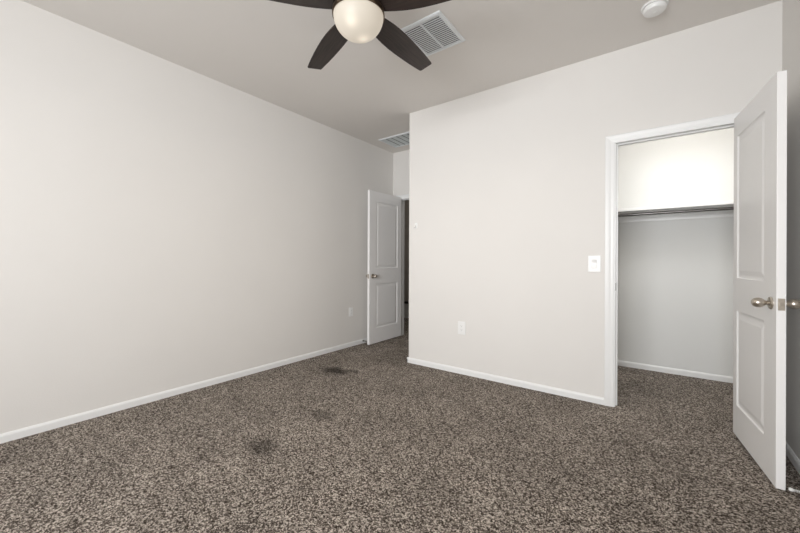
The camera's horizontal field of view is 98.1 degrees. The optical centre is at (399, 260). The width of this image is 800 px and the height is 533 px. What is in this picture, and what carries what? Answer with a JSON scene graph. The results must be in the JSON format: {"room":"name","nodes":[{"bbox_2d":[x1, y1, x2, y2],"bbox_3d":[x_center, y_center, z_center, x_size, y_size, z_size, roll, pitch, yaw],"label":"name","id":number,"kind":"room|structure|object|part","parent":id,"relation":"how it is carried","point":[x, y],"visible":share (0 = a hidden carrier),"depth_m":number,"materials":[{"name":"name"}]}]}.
{"room":"empty bedroom","nodes":[
{"label":"empty bedroom","id":0,"kind":"room"},
{"bbox_2d":[0,0,392,433],"bbox_3d":[-2.095,-0.260,2.680,0.150,2.740,6.709,0,0,37],"label":"wall","id":1,"kind":"structure","parent":0,"point":[165,225],"depth_m":2.73,"materials":[{"name":"paint"}]},
{"bbox_2d":[0,338,366,443],"bbox_3d":[-2.025,1.083,2.646,0.012,0.056,6.444,0,0,37],"label":"baseboard","id":2,"kind":"structure","parent":1,"relation":"attached to","point":[46,426],"depth_m":2.72,"materials":[{"name":"white paint"}]},
{"bbox_2d":[349,307,352,315],"bbox_3d":[-0.638,0.664,4.517,0.009,0.117,0.072,0,0,37],"label":"wall outlet","id":3,"kind":"object","parent":1,"relation":"attached to","point":[350,308],"visible":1,"depth_m":4.51,"materials":[{"name":"white plastic"}]},
{"bbox_2d":[0,318,799,532],"bbox_3d":[-0.563,1.166,2.437,5.800,0.100,8.250,0,0,37],"label":"floor","id":4,"kind":"structure","parent":0,"point":[361,438],"depth_m":1.93,"materials":[{"name":"carpet"}]},
{"bbox_2d":[21,0,779,152],"bbox_3d":[-0.552,-1.674,2.437,5.800,0.100,8.250,0,0,37],"label":"ceiling","id":5,"kind":"structure","parent":0,"point":[262,49],"depth_m":2.59,"materials":[{"name":"paint"}]},
{"bbox_2d":[270,0,450,70],"bbox_3d":[-0.192,-1.407,1.902,1.280,0.430,1.226,0,0,37],"label":"ceiling fan","id":6,"kind":"object","parent":5,"relation":"hanging from","point":[356,21],"visible":1,"depth_m":1.85,"materials":[{"name":"black wood"}]},
{"bbox_3d":[-0.590,-1.344,1.753,0.557,0.043,0.149,0,0,-16],"label":"blade","id":7,"kind":"part","parent":6,"relation":"part of","materials":[{"name":"brown wood"}]},
{"bbox_3d":[-0.440,-1.344,2.178,0.149,0.043,0.557,0,0,-34],"label":"blade","id":8,"kind":"part","parent":6,"relation":"part of","materials":[{"name":"brown wood"}]},
{"bbox_3d":[-0.223,-1.252,1.863,0.267,0.120,0.267,0,0,37],"label":"lamp shade","id":9,"kind":"part","parent":6,"relation":"part of","materials":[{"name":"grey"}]},
{"bbox_3d":[0.010,-1.342,2.168,0.149,0.043,0.557,0,0,38],"label":"blade","id":10,"kind":"part","parent":6,"relation":"part of","materials":[{"name":"brown wood"}]},
{"bbox_3d":[0.140,-1.341,1.736,0.557,0.043,0.149,0,0,20],"label":"blade","id":11,"kind":"part","parent":6,"relation":"part of","materials":[{"name":"brown wood"}]},
{"bbox_2d":[379,132,408,147],"bbox_3d":[0.048,-1.616,4.640,0.560,0.012,0.385,0,0,37],"label":"ceiling vent","id":12,"kind":"object","parent":5,"relation":"in","point":[399,140],"visible":0.6,"depth_m":4.66,"materials":[{"name":"white metal"}]},
{"bbox_2d":[401,10,465,55],"bbox_3d":[0.234,-1.615,2.495,0.335,0.013,0.380,0,0,37],"label":"ceiling vent","id":13,"kind":"object","parent":5,"relation":"in","point":[434,33],"visible":0.93,"depth_m":2.47,"materials":[{"name":"white metal"}]},
{"bbox_2d":[641,0,668,17],"bbox_3d":[1.613,-1.592,2.197,0.144,0.048,0.144,0,0,37],"label":"smoke detector","id":14,"kind":"object","parent":5,"relation":"attached to","point":[653,8],"visible":1,"depth_m":2.17,"materials":[{"name":"white plastic"}]},
{"bbox_2d":[393,150,408,195],"bbox_3d":[0.633,-0.249,4.761,1.755,2.740,0.115,0,0,37],"label":"wall","id":15,"kind":"structure","parent":0,"point":[400,159],"depth_m":5.15,"materials":[{"name":"paint"}]},
{"bbox_2d":[366,190,400,344],"bbox_3d":[-0.206,0.086,4.851,0.181,2.038,0.734,0,0,36],"label":"door","id":16,"kind":"structure","parent":15,"relation":"in","point":[383,275],"depth_m":4.81,"materials":[{"name":"white paint"}]},
{"bbox_2d":[396,194,408,335],"bbox_3d":[0.323,0.074,4.981,0.881,2.090,0.130,0,0,37],"label":"door frame","id":17,"kind":"structure","parent":15,"relation":"attached to","point":[402,200],"depth_m":5.20,"materials":[{"name":"white paint"}]},
{"bbox_2d":[404,200,408,301],"bbox_3d":[1.810,-0.245,5.630,5.600,2.740,0.100,0,0,37],"label":"wall","id":18,"kind":"structure","parent":0,"point":[406,202],"depth_m":6.82,"materials":[{"name":"grey paint"}]},
{"bbox_2d":[404,303,408,314],"bbox_3d":[0.948,0.949,6.195,3.350,0.225,0.013,0,0,37],"label":"trim","id":19,"kind":"structure","parent":18,"relation":"attached to","point":[406,306],"depth_m":6.79,"materials":[{"name":"white paint"}]},
{"bbox_2d":[409,0,781,396],"bbox_3d":[1.530,-0.246,3.393,2.820,2.740,1.016,0,0,37],"label":"wall","id":20,"kind":"structure","parent":0,"point":[507,181],"depth_m":3.00,"materials":[{"name":"paint"}]},
{"bbox_2d":[458,321,464,334],"bbox_3d":[0.610,0.665,3.435,0.082,0.128,0.009,0,0,37],"label":"wall outlet","id":21,"kind":"object","parent":20,"relation":"attached to","point":[461,325],"visible":1,"depth_m":3.43,"materials":[{"name":"white plastic"}]},
{"bbox_2d":[407,357,603,404],"bbox_3d":[1.133,1.094,3.667,1.889,0.056,1.014,0,0,37],"label":"baseboard","id":22,"kind":"structure","parent":20,"relation":"attached to","point":[538,387],"depth_m":3.12,"materials":[{"name":"white paint"}]},
{"bbox_2d":[588,256,600,271],"bbox_3d":[1.539,0.024,2.748,0.090,0.130,0.009,0,0,37],"label":"light switch","id":23,"kind":"object","parent":20,"relation":"attached to","point":[594,262],"visible":1,"depth_m":2.75,"materials":[{"name":"white plastic"}]},
{"bbox_2d":[604,112,739,406],"bbox_3d":[1.963,0.081,2.501,0.832,2.090,0.130,0,0,37],"label":"door frame","id":24,"kind":"structure","parent":20,"relation":"attached to","point":[610,141],"depth_m":2.67,"materials":[{"name":"white paint"}]},
{"bbox_2d":[733,70,799,489],"bbox_3d":[2.022,0.095,1.970,0.181,2.038,0.677,0,0,30],"label":"door","id":25,"kind":"structure","parent":20,"relation":"in","point":[760,303],"depth_m":1.85,"materials":[{"name":"white paint"}]},
{"bbox_3d":[1.840,0.213,1.771,0.069,0.050,0.050,0,0,30],"label":"knob","id":26,"kind":"part","parent":25,"relation":"part of","materials":[{"name":"silver metal"}]},
{"bbox_3d":[1.855,0.213,1.688,0.025,0.058,0.003,0,0,31],"label":"latch plate","id":27,"kind":"part","parent":25,"relation":"part of","materials":[{"name":"silver metal"}]},
{"bbox_3d":[1.936,0.213,1.715,0.069,0.050,0.050,0,0,30],"label":"knob","id":28,"kind":"part","parent":25,"relation":"part of","materials":[{"name":"silver metal"}]},
{"bbox_2d":[618,128,733,376],"bbox_3d":[2.162,-0.244,3.951,2.467,2.740,0.100,0,0,37],"label":"wall","id":29,"kind":"structure","parent":0,"point":[675,277],"depth_m":3.44,"materials":[{"name":"white paint"}]},
{"bbox_2d":[618,360,732,382],"bbox_3d":[2.325,1.099,3.757,1.967,0.056,0.012,0,0,37],"label":"baseboard","id":30,"kind":"structure","parent":29,"relation":"attached to","point":[695,374],"depth_m":3.44,"materials":[{"name":"white paint"}]},
{"bbox_2d":[618,207,733,216],"bbox_3d":[2.170,-0.458,3.540,1.967,0.027,0.027,0,0,37],"label":"closet rod","id":31,"kind":"object","parent":29,"relation":"attached to","point":[721,208],"visible":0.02,"depth_m":3.22,"materials":[{"name":"grey metal"}]},
{"bbox_2d":[618,200,733,222],"bbox_3d":[2.239,-0.466,3.633,1.967,0.115,0.321,0,0,37],"label":"closet shelf","id":32,"kind":"object","parent":29,"relation":"attached to","point":[729,203],"visible":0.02,"depth_m":3.33,"materials":[{"name":"white paint"}]},
{"bbox_2d":[782,0,799,459],"bbox_3d":[1.171,-0.247,0.446,0.115,2.740,7.011,0,0,37],"label":"wall","id":33,"kind":"structure","parent":0,"point":[790,9],"depth_m":1.97,"materials":[{"name":"paint"}]},
{"bbox_2d":[786,442,799,474],"bbox_3d":[0.733,1.093,-0.031,0.012,0.056,5.428,0,0,37],"label":"baseboard","id":34,"kind":"structure","parent":33,"relation":"attached to","point":[791,455],"depth_m":1.92,"materials":[{"name":"white paint"}]},
{"bbox_2d":[788,487,799,492],"bbox_3d":[1.907,1.097,1.641,0.094,0.022,0.022,0,0,37],"label":"door stop","id":35,"kind":"object","parent":34,"relation":"attached to","point":[789,488],"visible":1,"depth_m":1.66,"materials":[{"name":"silver metal"}]}
]}

